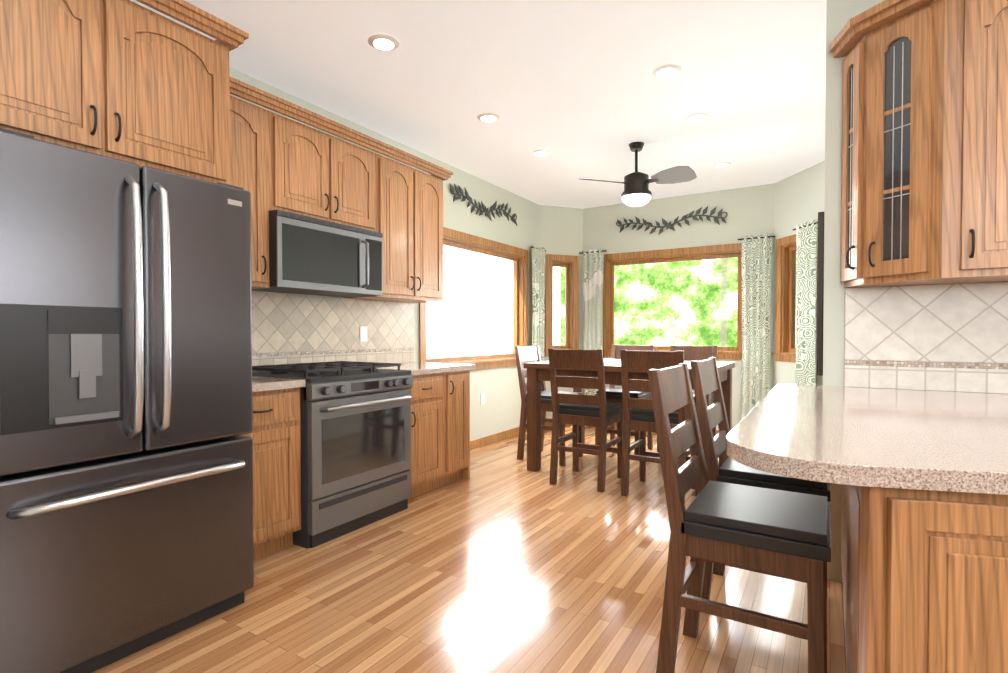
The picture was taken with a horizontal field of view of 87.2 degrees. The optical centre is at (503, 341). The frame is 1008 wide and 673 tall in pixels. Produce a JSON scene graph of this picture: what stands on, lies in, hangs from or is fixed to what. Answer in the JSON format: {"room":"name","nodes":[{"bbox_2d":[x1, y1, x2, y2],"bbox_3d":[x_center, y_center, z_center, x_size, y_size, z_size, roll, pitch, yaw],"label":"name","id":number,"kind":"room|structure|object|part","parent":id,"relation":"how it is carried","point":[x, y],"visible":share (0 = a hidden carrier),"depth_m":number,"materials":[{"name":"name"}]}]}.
{"room":"kitchen","nodes":[
{"label":"kitchen","id":0,"kind":"room"},
{"bbox_2d":[229,67,539,440],"bbox_3d":[-1.816,-0.255,2.996,0.150,2.740,8.380,1,1,32],"label":"wall","id":1,"kind":"structure","parent":0,"point":[499,410],"depth_m":5.48,"materials":[{"name":"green paint"}]},
{"bbox_2d":[0,0,239,186],"bbox_3d":[-1.788,-0.981,2.111,0.788,0.620,0.991,1,1,32],"label":"upper cabinet","id":2,"kind":"object","parent":1,"relation":"attached to","point":[130,81],"depth_m":1.96,"materials":[{"name":"brown wood"}]},
{"bbox_2d":[236,80,275,288],"bbox_3d":[-1.589,-0.835,2.864,0.343,1.064,0.491,1,1,32],"label":"upper cabinet","id":3,"kind":"object","parent":1,"relation":"attached to","point":[257,125],"depth_m":2.92,"materials":[{"name":"brown wood"}]},
{"bbox_2d":[276,104,379,299],"bbox_3d":[-1.243,-0.824,3.427,0.343,1.024,0.830,1,1,32],"label":"upper cabinet","id":4,"kind":"object","parent":1,"relation":"attached to","point":[320,175],"depth_m":3.30,"materials":[{"name":"brown wood"}]},
{"bbox_2d":[252,210,382,296],"bbox_3d":[-1.197,-0.531,3.403,0.446,0.432,0.822,1,1,32],"label":"microwave","id":5,"kind":"object","parent":4,"relation":"attached to","point":[312,256],"visible":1,"depth_m":3.24,"materials":[{"name":"grey metal"}]},
{"bbox_2d":[360,326,366,340],"bbox_3d":[-1.070,-0.059,4.038,0.007,0.115,0.072,1,1,32],"label":"electrical outlet","id":6,"kind":"object","parent":1,"relation":"attached to","point":[363,333],"visible":1,"depth_m":4.03,"materials":[{"name":"white plastic"}]},
{"bbox_2d":[368,140,447,302],"bbox_3d":[-0.823,-0.855,4.112,0.343,1.064,0.778,1,1,32],"label":"upper cabinet","id":7,"kind":"object","parent":1,"relation":"attached to","point":[411,199],"depth_m":3.98,"materials":[{"name":"brown wood"}]},
{"bbox_2d":[419,227,527,370],"bbox_3d":[-0.270,-0.388,5.447,0.180,1.346,1.966,1,1,32],"label":"window","id":8,"kind":"structure","parent":1,"relation":"in","point":[518,257],"depth_m":5.72,"materials":[{"name":"brown wood"}]},
{"bbox_2d":[531,245,545,361],"bbox_3d":[0.416,-0.057,6.352,0.044,2.160,0.370,1,1,32],"label":"curtain","id":9,"kind":"object","parent":8,"relation":"hanging from","point":[538,290],"visible":0.65,"depth_m":6.31,"materials":[{"name":"fabric"}]},
{"bbox_2d":[449,183,516,224],"bbox_3d":[-0.180,-1.394,5.479,0.015,0.256,1.255,1,1,32],"label":"art","id":10,"kind":"object","parent":1,"relation":"attached to","point":[483,206],"visible":0.98,"depth_m":5.40,"materials":[{"name":"grey metal"}]},
{"bbox_2d":[481,393,484,404],"bbox_3d":[-0.219,0.589,5.462,0.007,0.115,0.072,1,1,32],"label":"electrical outlet","id":11,"kind":"object","parent":1,"relation":"attached to","point":[482,398],"visible":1,"depth_m":5.46,"materials":[{"name":"white plastic"}]},
{"bbox_2d":[470,427,526,449],"bbox_3d":[-0.159,1.033,5.554,0.020,0.085,2.320,1,1,32],"label":"baseboard","id":12,"kind":"structure","parent":1,"relation":"attached to","point":[490,439],"depth_m":5.63,"materials":[{"name":"brown wood"}]},
{"bbox_2d":[92,426,846,672],"bbox_3d":[1.164,1.162,1.612,7.000,0.050,9.500,1,1,32],"label":"floor","id":13,"kind":"structure","parent":0,"point":[502,559],"depth_m":2.34,"materials":[{"name":"brown wood"}]},
{"bbox_2d":[0,128,253,672],"bbox_3d":[-1.638,0.242,2.114,0.984,1.775,0.844,1,1,32],"label":"fridge","id":14,"kind":"object","parent":13,"relation":"on","point":[126,479],"visible":1,"depth_m":1.82,"materials":[{"name":"grey metal"}]},
{"bbox_3d":[-1.260,-0.023,1.870,0.088,1.108,0.767,1,1,32],"label":"handle","id":15,"kind":"part","parent":14,"relation":"part of","materials":[{"name":"silver metal"}]},
{"bbox_2d":[242,372,305,559],"bbox_3d":[-1.464,0.662,2.805,0.645,0.917,0.482,1,1,32],"label":"base cabinet","id":16,"kind":"object","parent":13,"relation":"on","point":[276,437],"depth_m":2.72,"materials":[{"name":"brown wood"}]},
{"bbox_2d":[252,361,412,548],"bbox_3d":[-1.078,0.629,3.325,0.743,0.962,0.800,1,1,32],"label":"stove","id":17,"kind":"object","parent":13,"relation":"on","point":[355,425],"visible":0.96,"depth_m":3.08,"materials":[{"name":"grey metal"}]},
{"bbox_2d":[408,372,449,498],"bbox_3d":[-0.810,0.664,3.889,0.626,0.879,0.428,1,1,32],"label":"base cabinet","id":18,"kind":"object","parent":13,"relation":"on","point":[430,400],"depth_m":3.77,"materials":[{"name":"brown wood"}]},
{"bbox_2d":[378,360,475,375],"bbox_3d":[-0.706,0.204,4.031,0.643,0.040,0.796,1,1,32],"label":"countertop","id":19,"kind":"structure","parent":18,"relation":"on","point":[417,368],"depth_m":3.94,"materials":[{"name":"beige stone"}]},
{"bbox_2d":[450,372,469,482],"bbox_3d":[-0.609,0.659,4.216,0.626,0.879,0.340,1,1,32],"label":"base cabinet","id":20,"kind":"object","parent":13,"relation":"on","point":[459,381],"depth_m":4.07,"materials":[{"name":"brown wood"}]},
{"bbox_2d":[514,345,582,465],"bbox_3d":[0.424,0.563,4.931,0.507,1.045,0.432,1,1,32],"label":"chair","id":21,"kind":"object","parent":13,"relation":"on","point":[526,353],"visible":0.62,"depth_m":4.85,"materials":[{"name":"brown wood"}]},
{"bbox_2d":[548,349,623,492],"bbox_3d":[0.653,0.575,4.156,0.432,1.045,0.507,1,1,32],"label":"chair","id":22,"kind":"object","parent":13,"relation":"on","point":[577,410],"visible":0.98,"depth_m":4.01,"materials":[{"name":"brown wood"}]},
{"bbox_2d":[595,344,653,454],"bbox_3d":[1.197,0.558,5.233,0.432,1.045,0.507,1,1,32],"label":"chair","id":23,"kind":"object","parent":13,"relation":"on","point":[613,394],"visible":0.38,"depth_m":5.18,"materials":[{"name":"brown wood"}]},
{"bbox_2d":[524,359,734,495],"bbox_3d":[1.086,0.635,4.538,1.500,0.912,1.080,1,1,32],"label":"table","id":24,"kind":"object","parent":13,"relation":"on","point":[538,372],"visible":0.44,"depth_m":4.44,"materials":[{"name":"brown wood"}]},
{"bbox_2d":[620,350,694,503],"bbox_3d":[1.139,0.579,3.858,0.432,1.045,0.507,1,1,32],"label":"chair","id":25,"kind":"object","parent":13,"relation":"on","point":[638,414],"visible":0.71,"depth_m":3.75,"materials":[{"name":"brown wood"}]},
{"bbox_2d":[657,345,717,451],"bbox_3d":[1.708,0.563,4.919,0.432,1.045,0.507,1,1,32],"label":"chair","id":26,"kind":"object","parent":13,"relation":"on","point":[695,353],"visible":0.06,"depth_m":5.06,"materials":[{"name":"brown wood"}]},
{"bbox_2d":[648,363,830,672],"bbox_3d":[0.790,0.612,1.762,0.507,1.045,0.432,1,1,32],"label":"stool","id":27,"kind":"object","parent":13,"relation":"on","point":[779,533],"visible":1,"depth_m":1.66,"materials":[{"name":"brown wood"}]},
{"bbox_2d":[690,357,829,629],"bbox_3d":[1.109,0.604,2.282,0.507,1.045,0.432,1,1,32],"label":"stool","id":28,"kind":"object","parent":13,"relation":"on","point":[705,377],"visible":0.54,"depth_m":2.20,"materials":[{"name":"brown wood"}]},
{"bbox_2d":[726,282,1007,672],"bbox_3d":[2.244,0.461,1.036,3.172,1.370,1.732,1,1,32],"label":"base cabinet","id":29,"kind":"object","parent":13,"relation":"on","point":[901,436],"visible":1,"depth_m":0.93,"materials":[{"name":"brown wood"}]},
{"bbox_2d":[130,0,825,208],"bbox_3d":[1.164,-1.628,1.568,7.000,0.050,9.500,1,1,32],"label":"ceiling","id":30,"kind":"structure","parent":0,"point":[577,89],"depth_m":3.30,"materials":[{"name":"white paint"}]},
{"bbox_2d":[368,34,398,50],"bbox_3d":[-0.653,-1.616,2.871,0.170,0.010,0.170,1,1,32],"label":"recessed light","id":31,"kind":"object","parent":30,"relation":"in","point":[382,42],"visible":1,"depth_m":2.85,"materials":[{"name":"white plastic"}]},
{"bbox_2d":[477,113,499,121],"bbox_3d":[-0.114,-1.631,3.866,0.170,0.010,0.170,1,1,32],"label":"recessed light","id":32,"kind":"object","parent":30,"relation":"in","point":[488,117],"visible":1,"depth_m":3.84,"materials":[{"name":"white plastic"}]},
{"bbox_2d":[531,149,550,155],"bbox_3d":[0.324,-1.643,4.618,0.170,0.010,0.170,1,1,32],"label":"recessed light","id":33,"kind":"object","parent":30,"relation":"in","point":[541,152],"visible":0.96,"depth_m":4.59,"materials":[{"name":"white plastic"}]},
{"bbox_2d":[579,142,696,205],"bbox_3d":[1.170,-1.390,4.426,0.877,0.512,0.902,1,1,32],"label":"ceiling fan","id":34,"kind":"object","parent":30,"relation":"hanging from","point":[637,192],"visible":1,"depth_m":4.33,"materials":[{"name":"brown metal"}]},
{"bbox_2d":[653,64,681,77],"bbox_3d":[0.981,-1.621,3.183,0.170,0.010,0.170,1,1,32],"label":"recessed light","id":35,"kind":"object","parent":30,"relation":"in","point":[667,71],"visible":1,"depth_m":3.17,"materials":[{"name":"white plastic"}]},
{"bbox_2d":[685,112,708,121],"bbox_3d":[1.407,-1.631,3.859,0.170,0.010,0.170,1,1,32],"label":"recessed light","id":36,"kind":"object","parent":30,"relation":"in","point":[698,116],"visible":1,"depth_m":3.84,"materials":[{"name":"white plastic"}]},
{"bbox_2d":[712,161,731,166],"bbox_3d":[2.036,-1.648,4.940,0.170,0.010,0.170,1,1,32],"label":"recessed light","id":37,"kind":"object","parent":30,"relation":"in","point":[722,164],"visible":0.98,"depth_m":4.91,"materials":[{"name":"white plastic"}]},
{"bbox_2d":[540,205,582,417],"bbox_3d":[0.697,-0.312,6.695,0.597,2.740,0.150,0,1,-19],"label":"wall","id":38,"kind":"structure","parent":0,"point":[561,230],"depth_m":6.62,"materials":[{"name":"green paint"}]},
{"bbox_2d":[545,422,571,425],"bbox_3d":[0.725,1.016,6.635,0.597,0.085,0.020,0,1,-19],"label":"baseboard","id":39,"kind":"structure","parent":38,"relation":"attached to","point":[548,423],"depth_m":6.58,"materials":[{"name":"brown wood"}]},
{"bbox_2d":[544,254,580,356],"bbox_3d":[0.708,-0.447,6.660,0.486,1.266,0.180,0,1,-19],"label":"window","id":40,"kind":"structure","parent":38,"relation":"in","point":[571,319],"depth_m":6.66,"materials":[{"name":"brown wood"}]},
{"bbox_2d":[583,183,773,429],"bbox_3d":[1.963,-0.305,6.220,2.160,2.740,0.150,1,1,32],"label":"wall","id":41,"kind":"structure","parent":0,"point":[749,210],"depth_m":6.00,"materials":[{"name":"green paint"}]},
{"bbox_2d":[616,206,727,234],"bbox_3d":[1.909,-1.381,6.134,1.271,0.278,0.015,1,1,32],"label":"art","id":42,"kind":"object","parent":41,"relation":"attached to","point":[671,226],"visible":1,"depth_m":6.11,"materials":[{"name":"grey metal"}]},
{"bbox_2d":[603,243,741,359],"bbox_3d":[1.953,-0.440,6.183,1.726,1.266,0.180,1,1,32],"label":"window","id":43,"kind":"structure","parent":41,"relation":"in","point":[676,255],"depth_m":6.19,"materials":[{"name":"brown wood"}]},
{"bbox_2d":[579,249,606,394],"bbox_3d":[1.101,-0.061,6.577,0.360,2.160,0.044,1,1,32],"label":"curtain","id":44,"kind":"object","parent":43,"relation":"hanging from","point":[592,274],"visible":0.46,"depth_m":6.57,"materials":[{"name":"fabric"}]},
{"bbox_2d":[738,234,774,420],"bbox_3d":[2.669,-0.046,5.615,0.360,2.160,0.044,1,1,32],"label":"curtain","id":45,"kind":"object","parent":43,"relation":"hanging from","point":[756,286],"visible":0.88,"depth_m":5.61,"materials":[{"name":"fabric"}]},
{"bbox_2d":[773,161,824,387],"bbox_3d":[2.963,-0.289,5.213,0.150,2.740,0.779,0,1,-7],"label":"wall","id":46,"kind":"structure","parent":0,"point":[799,198],"depth_m":5.28,"materials":[{"name":"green paint"}]},
{"bbox_2d":[772,234,795,362],"bbox_3d":[2.918,-0.426,5.298,0.180,1.266,0.486,0,1,-7],"label":"window","id":47,"kind":"structure","parent":46,"relation":"in","point":[785,349],"depth_m":5.43,"materials":[{"name":"brown wood"}]},
{"bbox_2d":[793,219,817,384],"bbox_3d":[2.838,-0.036,4.987,0.044,2.160,0.370,0,1,-6],"label":"curtain","id":48,"kind":"object","parent":47,"relation":"hanging from","point":[806,272],"visible":0.73,"depth_m":4.95,"materials":[{"name":"fabric"}]},
{"bbox_2d":[823,0,862,581],"bbox_3d":[2.332,-0.266,3.705,0.140,2.740,2.927,1,1,32],"label":"wall","id":49,"kind":"structure","parent":0,"point":[840,14],"depth_m":2.47,"materials":[{"name":"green paint"}]},
{"bbox_2d":[816,212,823,375],"bbox_3d":[1.621,-0.230,2.706,0.026,0.780,0.420,1,1,32],"label":"frame","id":50,"kind":"object","parent":49,"relation":"attached to","point":[820,294],"visible":0.79,"depth_m":2.53,"materials":[{"name":"brown metal"}]},
{"bbox_2d":[860,0,997,287],"bbox_3d":[3.110,-0.233,1.598,3.390,2.740,0.150,1,1,32],"label":"wall","id":51,"kind":"structure","parent":0,"point":[867,4],"depth_m":2.38,"materials":[{"name":"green paint"}]},
{"bbox_2d":[837,0,972,287],"bbox_3d":[1.622,-0.807,2.190,0.374,1.124,0.377,1,1,32],"label":"upper cabinet","id":52,"kind":"object","parent":51,"relation":"attached to","point":[924,191],"depth_m":2.11,"materials":[{"name":"brown wood"}]},
{"bbox_2d":[961,0,1007,282],"bbox_3d":[1.963,-0.803,1.981,0.425,1.124,0.377,1,1,32],"label":"upper cabinet","id":53,"kind":"object","parent":51,"relation":"attached to","point":[988,169],"depth_m":1.92,"materials":[{"name":"brown wood"}]},
{"label":"outside","id":54,"kind":"structure","parent":0,"visible":0},
{"bbox_2d":[426,245,559,358],"bbox_3d":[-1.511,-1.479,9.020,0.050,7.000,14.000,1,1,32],"label":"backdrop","id":55,"kind":"structure","parent":54,"point":[471,314],"depth_m":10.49,"materials":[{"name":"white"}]},
{"bbox_2d":[560,257,795,347],"bbox_3d":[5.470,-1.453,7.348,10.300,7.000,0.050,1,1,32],"label":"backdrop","id":56,"kind":"structure","parent":54,"point":[687,303],"depth_m":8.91,"materials":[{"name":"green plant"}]}
]}

